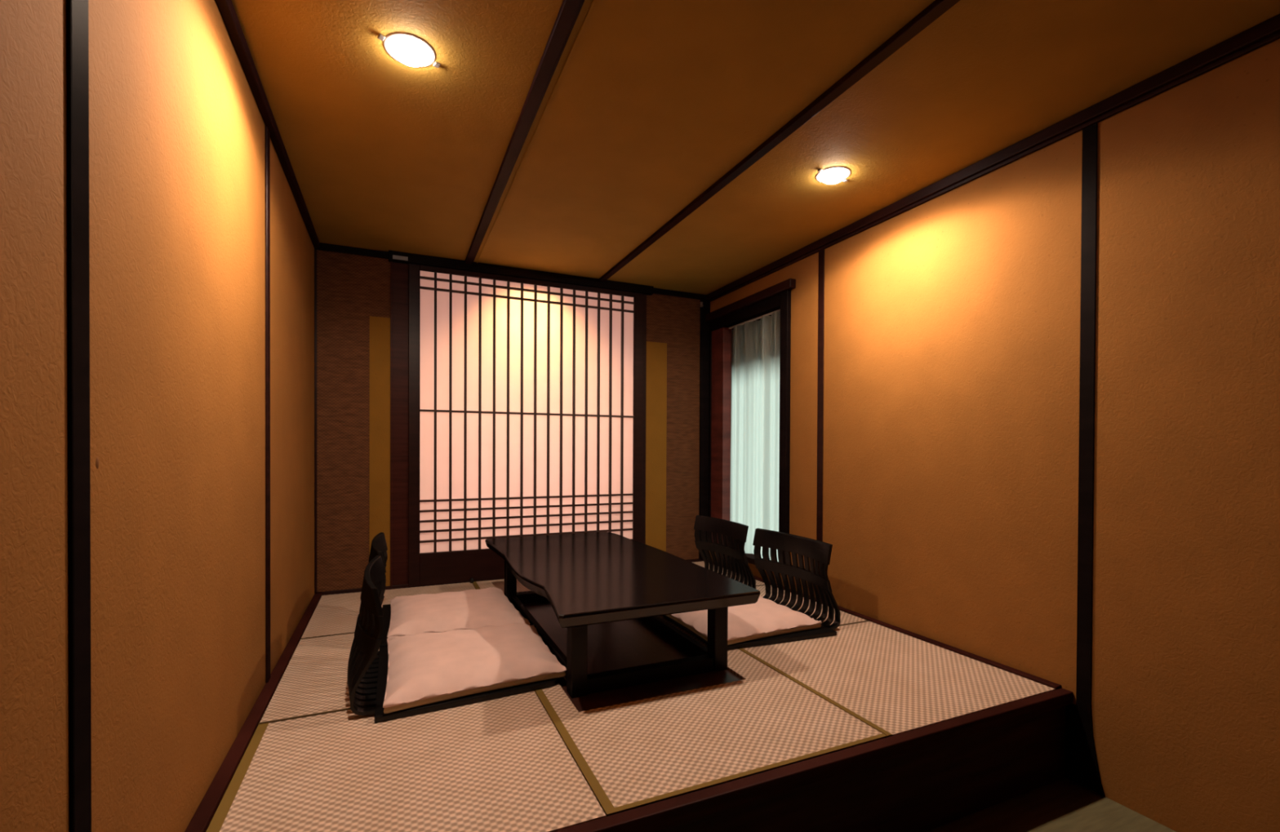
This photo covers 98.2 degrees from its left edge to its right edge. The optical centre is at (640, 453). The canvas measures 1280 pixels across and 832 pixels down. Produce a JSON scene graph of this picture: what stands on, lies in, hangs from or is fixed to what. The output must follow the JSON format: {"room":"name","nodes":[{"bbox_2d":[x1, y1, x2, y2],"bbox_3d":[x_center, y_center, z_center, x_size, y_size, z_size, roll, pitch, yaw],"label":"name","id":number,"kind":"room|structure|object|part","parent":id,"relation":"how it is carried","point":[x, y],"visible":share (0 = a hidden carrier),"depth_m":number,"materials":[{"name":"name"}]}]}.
{"room":"japanese dining room","nodes":[
{"label":"japanese dining room","id":0,"kind":"room"},
{"bbox_2d":[0,0,315,831],"bbox_3d":[-0.626,-0.010,0.145,0.120,2.732,7.414,0,1,-24],"label":"wall","id":1,"kind":"structure","parent":0,"point":[177,126],"depth_m":1.11,"materials":[{"name":"orange paint"}]},
{"bbox_2d":[66,0,91,831],"bbox_3d":[-0.877,0.004,0.867,0.006,2.490,0.056,0,1,-24],"label":"trim","id":2,"kind":"structure","parent":1,"relation":"attached to","point":[77,29],"depth_m":0.86,"materials":[{"name":"black paint"}]},
{"bbox_2d":[95,457,99,468],"bbox_3d":[-0.906,0.015,0.925,0.002,0.020,0.012,0,1,-24],"label":"scuff","id":3,"kind":"object","parent":1,"relation":"attached to","point":[97,461],"visible":1,"depth_m":0.92,"materials":[{"name":"brown"}]},
{"bbox_2d":[184,592,321,831],"bbox_3d":[-1.469,0.909,2.240,0.040,0.052,2.678,0,1,-24],"label":"baseboard","id":4,"kind":"structure","parent":1,"relation":"attached to","point":[207,807],"depth_m":1.73,"materials":[{"name":"brown wood"}]},
{"bbox_2d":[215,0,319,248],"bbox_3d":[-0.548,-1.255,0.157,0.030,0.042,7.154,0,1,-24],"label":"trim","id":5,"kind":"structure","parent":1,"relation":"attached to","point":[226,8],"depth_m":1.98,"materials":[{"name":"red paint"}]},
{"bbox_2d":[265,125,270,682],"bbox_3d":[-1.446,-0.185,2.151,0.008,2.138,0.052,0,1,-24],"label":"trim","id":6,"kind":"structure","parent":1,"relation":"attached to","point":[267,131],"depth_m":2.13,"materials":[{"name":"red paint"}]},
{"bbox_2d":[231,0,1279,294],"bbox_3d":[0.727,-1.325,0.733,3.068,0.100,7.414,0,1,-24],"label":"ceiling","id":7,"kind":"structure","parent":0,"point":[654,102],"depth_m":2.04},
{"bbox_2d":[377,31,439,68],"bbox_3d":[-0.737,-1.277,1.772,0.156,0.034,0.156,0,0,4],"label":"recessed light","id":8,"kind":"object","parent":7,"relation":"in","point":[407,49],"visible":1,"depth_m":1.75,"materials":[{"name":"beige"}]},
{"bbox_2d":[465,0,584,264],"bbox_3d":[0.278,-1.264,0.518,0.055,0.022,7.144,0,1,-24],"label":"trim","id":9,"kind":"structure","parent":7,"relation":"attached to","point":[569,11],"depth_m":2.02,"materials":[{"name":"red paint"}]},
{"bbox_2d":[476,0,596,262],"bbox_3d":[0.332,-1.272,0.528,0.008,0.006,7.119,0,1,-24],"label":"trim","id":10,"kind":"structure","parent":7,"relation":"attached to","point":[593,2],"depth_m":2.04,"materials":[{"name":"brown wood"}]},
{"bbox_2d":[598,0,959,282],"bbox_3d":[1.155,-1.263,0.907,0.055,0.022,7.144,0,1,-24],"label":"trim","id":11,"kind":"structure","parent":7,"relation":"attached to","point":[937,8],"depth_m":2.05,"materials":[{"name":"red paint"}]},
{"bbox_2d":[815,166,851,184],"bbox_3d":[0.892,-1.276,2.560,0.156,0.034,0.156,0,0,16],"label":"recessed light","id":12,"kind":"object","parent":7,"relation":"in","point":[833,175],"visible":1,"depth_m":2.53,"materials":[{"name":"white glass"}]},
{"bbox_2d":[706,38,1279,831],"bbox_3d":[2.068,-0.008,1.342,0.120,2.732,7.414,0,1,-24],"label":"wall","id":13,"kind":"structure","parent":0,"point":[952,328],"depth_m":2.02,"materials":[{"name":"orange paint"}]},
{"bbox_2d":[705,278,795,564],"bbox_3d":[0.818,-0.172,4.098,0.170,1.925,1.080,0,1,-24],"label":"window","id":14,"kind":"structure","parent":13,"relation":"in","point":[777,296],"depth_m":4.37,"materials":[{"name":"black paint"}]},
{"bbox_3d":[0.673,-0.114,4.480,0.124,1.800,0.175,0,1,-24],"label":"panel","id":15,"kind":"part","parent":14,"relation":"part of","materials":[{"name":"brown wood"}]},
{"bbox_3d":[0.842,0.770,4.066,0.150,0.040,0.735,0,1,-24],"label":"sill","id":16,"kind":"part","parent":14,"relation":"part of","materials":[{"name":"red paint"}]},
{"bbox_3d":[0.854,-0.988,4.054,0.016,0.012,0.720,0,1,-24],"label":"curtain rail","id":17,"kind":"part","parent":14,"relation":"part of","materials":[{"name":"brown wood"}]},
{"bbox_2d":[729,311,780,561],"bbox_3d":[0.854,-0.118,4.064,0.075,1.727,0.718,0,1,-24],"label":"curtain","id":18,"kind":"object","parent":14,"relation":"hanging from","point":[755,345],"visible":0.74,"depth_m":4.09,"materials":[{"name":"white fabric"}]},
{"bbox_2d":[816,248,824,597],"bbox_3d":[1.097,-0.182,3.373,0.008,2.135,0.046,0,1,-24],"label":"trim","id":19,"kind":"structure","parent":13,"relation":"attached to","point":[821,253],"depth_m":3.36,"materials":[{"name":"red paint"}]},
{"bbox_2d":[712,561,1061,689],"bbox_3d":[1.081,0.912,3.372,0.036,0.050,2.678,0,1,-24],"label":"baseboard","id":20,"kind":"structure","parent":13,"relation":"attached to","point":[997,664],"depth_m":2.54,"materials":[{"name":"brown wood"}]},
{"bbox_2d":[706,13,1279,302],"bbox_3d":[2.009,-1.244,1.292,0.030,0.060,7.154,0,1,-24],"label":"trim","id":21,"kind":"structure","parent":13,"relation":"attached to","point":[1261,34],"depth_m":2.15,"materials":[{"name":"red paint"}]},
{"bbox_2d":[1065,122,1105,795],"bbox_3d":[1.676,0.007,2.071,0.006,2.487,0.130,0,1,-24],"label":"trim","id":22,"kind":"structure","parent":13,"relation":"attached to","point":[1082,767],"depth_m":2.08,"materials":[{"name":"black paint"}]},
{"bbox_2d":[926,777,1105,831],"bbox_3d":[1.261,1.312,-0.474,2.828,0.076,4.486,0,1,-24],"label":"step","id":23,"kind":"structure","parent":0,"point":[1026,811],"depth_m":1.95,"materials":[{"name":"brown wood"}]},
{"bbox_2d":[553,688,1073,831],"bbox_3d":[-0.183,1.067,2.778,2.826,0.340,2.698,0,1,-24],"label":"raised platform","id":24,"kind":"object","parent":23,"relation":"on","point":[924,779],"visible":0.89,"depth_m":1.77,"materials":[{"name":"brown wood"}]},
{"bbox_2d":[257,632,379,724],"bbox_3d":[-1.039,0.915,2.432,0.900,0.042,0.896,0,1,-24],"label":"mat","id":25,"kind":"object","parent":24,"relation":"on","point":[314,681],"visible":0.32,"depth_m":2.17,"materials":[{"name":"beige wicker"}]},
{"bbox_2d":[347,555,559,722],"bbox_3d":[-0.775,0.675,2.289,0.762,0.443,0.720,0,1,-24],"label":"chair","id":26,"kind":"object","parent":25,"relation":"on","point":[367,665],"visible":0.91,"depth_m":1.98,"materials":[{"name":"black wood"}]},
{"bbox_3d":[-1.059,0.665,2.163,0.101,0.064,0.622,0,1,-24],"label":"rail","id":27,"kind":"part","parent":26,"relation":"part of","materials":[{"name":"black wood"}]},
{"bbox_3d":[-1.046,0.505,2.167,0.085,0.103,0.630,0,1,-24],"label":"rail","id":28,"kind":"part","parent":26,"relation":"part of","materials":[{"name":"black wood"}]},
{"bbox_3d":[-0.730,0.886,2.311,0.662,0.020,0.720,0,1,-24],"label":"seat","id":29,"kind":"part","parent":26,"relation":"part of","materials":[{"name":"black wood"}]},
{"bbox_2d":[382,623,566,713],"bbox_3d":[-0.707,0.837,2.321,0.663,0.077,0.730,0,1,-24],"label":"seat cushion","id":30,"kind":"object","parent":26,"relation":"on","point":[426,668],"visible":1,"depth_m":2.15,"materials":[{"name":"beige fabric"}]},
{"bbox_2d":[300,582,475,639],"bbox_3d":[-1.397,0.907,3.238,0.900,0.042,0.863,0,1,-24],"label":"mat","id":31,"kind":"object","parent":24,"relation":"on","point":[334,614],"visible":0.43,"depth_m":3.20,"materials":[{"name":"beige wicker"}]},
{"bbox_2d":[359,532,391,646],"bbox_3d":[-1.073,0.668,2.960,0.762,0.443,0.720,0,1,-24],"label":"chair","id":32,"kind":"object","parent":31,"relation":"on","point":[379,545],"visible":0.23,"depth_m":2.89,"materials":[{"name":"black wood"}]},
{"bbox_3d":[-1.344,0.498,2.838,0.085,0.103,0.630,0,1,-24],"label":"rail","id":33,"kind":"part","parent":32,"relation":"part of","materials":[{"name":"black wood"}]},
{"bbox_3d":[-1.028,0.879,2.982,0.662,0.020,0.720,0,1,-24],"label":"seat","id":34,"kind":"part","parent":32,"relation":"part of","materials":[{"name":"black wood"}]},
{"bbox_2d":[386,586,529,636],"bbox_3d":[-0.991,0.830,2.956,0.648,0.078,0.748,0,1,-24],"label":"seat cushion","id":35,"kind":"object","parent":32,"relation":"on","point":[468,609],"visible":0.9,"depth_m":2.80,"materials":[{"name":"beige fabric"}]},
{"bbox_2d":[205,690,605,831],"bbox_3d":[-0.676,0.923,1.615,0.897,0.042,0.886,0,1,-24],"label":"mat","id":36,"kind":"object","parent":24,"relation":"on","point":[500,764],"visible":0.8,"depth_m":1.55,"materials":[{"name":"beige wicker"}]},
{"bbox_2d":[471,578,665,617],"bbox_3d":[-0.468,0.909,3.442,0.961,0.042,1.248,0,1,-24],"label":"mat","id":37,"kind":"object","parent":24,"relation":"on","point":[500,584],"visible":0.15,"depth_m":3.71,"materials":[{"name":"beige wicker"}]},
{"bbox_2d":[522,600,742,711],"bbox_3d":[-0.242,0.922,2.862,0.698,0.028,1.706,0,1,-24],"label":"board","id":38,"kind":"object","parent":24,"relation":"on","point":[615,645],"visible":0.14,"depth_m":2.51,"materials":[{"name":"brown wood"}]},
{"bbox_2d":[484,531,760,697],"bbox_3d":[-0.236,0.727,2.875,0.871,0.362,1.757,0,1,-24],"label":"table","id":39,"kind":"object","parent":38,"relation":"on","point":[587,579],"visible":0.99,"depth_m":2.35,"materials":[{"name":"paint"}]},
{"bbox_3d":[-0.778,0.743,3.319,0.063,0.316,0.065,0,1,-24],"label":"leg","id":40,"kind":"part","parent":39,"relation":"part of","materials":[{"name":"paint"}]},
{"bbox_3d":[-0.494,0.873,3.447,0.560,0.058,0.049,0,1,-24],"label":"foot rail","id":41,"kind":"part","parent":39,"relation":"part of","materials":[{"name":"paint"}]},
{"bbox_3d":[-0.498,0.879,2.720,0.030,0.058,1.260,0,1,-24],"label":"foot rail","id":42,"kind":"part","parent":39,"relation":"part of","materials":[{"name":"paint"}]},
{"bbox_3d":[-0.240,0.756,2.108,0.063,0.316,0.065,0,1,-24],"label":"leg","id":43,"kind":"part","parent":39,"relation":"part of","materials":[{"name":"paint"}]},
{"bbox_3d":[0.044,0.885,2.236,0.560,0.058,0.049,0,1,-24],"label":"foot rail","id":44,"kind":"part","parent":39,"relation":"part of","materials":[{"name":"paint"}]},
{"bbox_3d":[0.052,0.879,2.964,0.030,0.058,1.260,0,1,-24],"label":"foot rail","id":45,"kind":"part","parent":39,"relation":"part of","materials":[{"name":"paint"}]},
{"bbox_3d":[0.330,0.756,2.361,0.064,0.316,0.065,0,1,-24],"label":"leg","id":46,"kind":"part","parent":39,"relation":"part of","materials":[{"name":"paint"}]},
{"bbox_2d":[533,617,887,816],"bbox_3d":[0.071,0.922,2.228,0.961,0.042,1.402,0,1,-24],"label":"mat","id":47,"kind":"object","parent":24,"relation":"on","point":[630,755],"visible":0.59,"depth_m":1.80,"materials":[{"name":"beige wicker"}]},
{"bbox_2d":[693,560,764,586],"bbox_3d":[0.300,0.908,3.992,0.886,0.042,0.863,0,1,-24],"label":"mat","id":48,"kind":"object","parent":24,"relation":"on","point":[700,563],"visible":0.04,"depth_m":4.24,"materials":[{"name":"brown fabric"}]},
{"bbox_2d":[693,515,755,588],"bbox_3d":[0.281,0.668,3.620,0.762,0.443,0.720,0,1,-24],"label":"chair","id":49,"kind":"object","parent":48,"relation":"on","point":[735,533],"visible":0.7,"depth_m":3.79,"materials":[{"name":"black wood"}]},
{"bbox_3d":[0.553,0.499,3.739,0.085,0.103,0.630,0,1,-24],"label":"rail","id":50,"kind":"part","parent":49,"relation":"part of","materials":[{"name":"black wood"}]},
{"bbox_3d":[0.565,0.659,3.746,0.101,0.064,0.622,0,1,-24],"label":"rail","id":51,"kind":"part","parent":49,"relation":"part of","materials":[{"name":"black wood"}]},
{"bbox_2d":[755,585,869,626],"bbox_3d":[0.652,0.916,3.199,0.886,0.042,0.866,0,1,-24],"label":"mat","id":52,"kind":"object","parent":24,"relation":"on","point":[846,618],"visible":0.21,"depth_m":3.09,"materials":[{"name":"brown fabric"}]},
{"bbox_2d":[663,528,840,649],"bbox_3d":[0.574,0.675,2.959,0.762,0.443,0.720,0,1,-24],"label":"chair","id":53,"kind":"object","parent":52,"relation":"on","point":[819,553],"visible":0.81,"depth_m":3.04,"materials":[{"name":"black wood"}]},
{"bbox_2d":[666,595,822,644],"bbox_3d":[0.502,0.837,2.928,0.655,0.078,0.670,0,1,-24],"label":"seat cushion","id":54,"kind":"object","parent":53,"relation":"on","point":[764,618],"visible":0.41,"depth_m":2.73,"materials":[{"name":"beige fabric"}]},
{"bbox_3d":[0.527,0.886,2.940,0.662,0.020,0.720,0,1,-24],"label":"seat","id":55,"kind":"part","parent":53,"relation":"part of","materials":[{"name":"black wood"}]},
{"bbox_3d":[0.847,0.506,3.078,0.085,0.103,0.630,0,1,-24],"label":"rail","id":56,"kind":"part","parent":53,"relation":"part of","materials":[{"name":"black wood"}]},
{"bbox_3d":[0.858,0.666,3.085,0.101,0.064,0.622,0,1,-24],"label":"rail","id":57,"kind":"part","parent":53,"relation":"part of","materials":[{"name":"black wood"}]},
{"bbox_2d":[737,621,1054,737],"bbox_3d":[1.015,0.924,2.382,0.883,0.042,0.916,0,1,-24],"label":"mat","id":58,"kind":"object","parent":24,"relation":"on","point":[894,682],"visible":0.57,"depth_m":2.24,"materials":[{"name":"beige wicker"}]},
{"bbox_2d":[1026,796,1176,831],"bbox_3d":[1.017,1.266,0.076,2.820,0.004,3.000,0,1,-24],"label":"floor mat","id":59,"kind":"object","parent":23,"relation":"on","point":[1103,815],"visible":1,"depth_m":1.88,"materials":[{"name":"beige wicker"}]},
{"bbox_3d":[-0.759,-0.043,4.077,2.828,2.732,0.120,0,1,-24],"label":"wall","id":60,"kind":"structure","parent":0,"visible":0},
{"bbox_2d":[314,248,316,592],"bbox_3d":[-2.016,-0.201,3.442,0.014,2.127,0.016,0,1,-24],"label":"trim","id":61,"kind":"structure","parent":60,"relation":"attached to","point":[315,250],"depth_m":3.43,"materials":[{"name":"brown paint"}]},
{"bbox_2d":[316,249,390,591],"bbox_3d":[-1.821,-0.201,3.530,0.415,2.124,0.012,0,1,-24],"label":"woven panel","id":62,"kind":"object","parent":60,"relation":"attached to","point":[351,289],"visible":0.86,"depth_m":3.50,"materials":[{"name":"brown wicker"}]},
{"bbox_2d":[368,315,390,586],"bbox_3d":[-1.684,-0.010,3.583,0.122,1.743,0.006,0,1,-24],"label":"trim","id":63,"kind":"structure","parent":60,"relation":"attached to","point":[380,326],"depth_m":3.58,"materials":[{"name":"yellow paint"}]},
{"bbox_2d":[390,261,408,586],"bbox_3d":[-1.579,-0.194,3.632,0.109,2.115,0.024,0,1,-24],"label":"trim","id":64,"kind":"structure","parent":60,"relation":"attached to","point":[398,271],"depth_m":3.63,"materials":[{"name":"brown wood"}]},
{"bbox_2d":[314,242,706,299],"bbox_3d":[-0.725,-1.286,4.003,2.828,0.045,0.020,0,1,-24],"label":"trim","id":65,"kind":"structure","parent":60,"relation":"attached to","point":[323,246],"depth_m":3.56,"materials":[{"name":"black paint"}]},
{"bbox_2d":[321,558,703,595],"bbox_3d":[-0.732,0.893,4.020,2.752,0.062,0.022,0,1,-24],"label":"baseboard","id":66,"kind":"structure","parent":60,"relation":"attached to","point":[398,586],"depth_m":3.60,"materials":[{"name":"red paint"}]},
{"bbox_2d":[388,250,653,586],"bbox_3d":[-0.773,-0.214,3.978,1.885,2.187,0.065,0,1,-24],"label":"door","id":67,"kind":"structure","parent":60,"relation":"in","point":[526,386],"depth_m":3.93,"materials":[{"name":"red paint"}]},
{"bbox_2d":[392,254,408,260],"bbox_3d":[-1.552,-1.266,3.583,0.090,0.024,0.004,0,1,-24],"label":"plate","id":68,"kind":"object","parent":67,"relation":"attached to","point":[396,257],"visible":1,"depth_m":3.58,"materials":[{"name":"silver metal"}]},
{"bbox_3d":[-0.764,0.771,4.006,1.545,0.215,0.040,0,1,-24],"label":"rail","id":69,"kind":"part","parent":67,"relation":"part of","materials":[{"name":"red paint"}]},
{"bbox_3d":[-0.755,-1.244,3.989,1.545,0.055,0.040,0,1,-24],"label":"rail","id":70,"kind":"part","parent":67,"relation":"part of","materials":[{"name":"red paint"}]},
{"bbox_2d":[642,293,646,543],"bbox_3d":[0.028,-0.203,4.348,0.030,2.135,0.020,0,1,-24],"label":"trim","id":71,"kind":"structure","parent":60,"relation":"attached to","point":[644,295],"depth_m":4.34,"materials":[{"name":"red paint"}]},
{"bbox_2d":[645,341,666,551],"bbox_3d":[0.126,-0.009,4.386,0.180,1.743,0.006,0,1,-24],"label":"panel","id":72,"kind":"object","parent":60,"relation":"attached to","point":[656,352],"depth_m":4.38,"materials":[{"name":"yellow paint"}]},
{"bbox_2d":[646,293,700,559],"bbox_3d":[0.262,-0.199,4.455,0.485,2.124,0.012,0,1,-24],"label":"woven panel","id":73,"kind":"object","parent":60,"relation":"attached to","point":[674,321],"visible":0.64,"depth_m":4.48,"materials":[{"name":"brown wicker"}]},
{"bbox_2d":[698,298,710,559],"bbox_3d":[0.527,-0.199,4.561,0.085,2.127,0.035,0,1,-24],"label":"trim","id":74,"kind":"structure","parent":60,"relation":"attached to","point":[704,326],"depth_m":4.54,"materials":[{"name":"black paint"}]}
]}

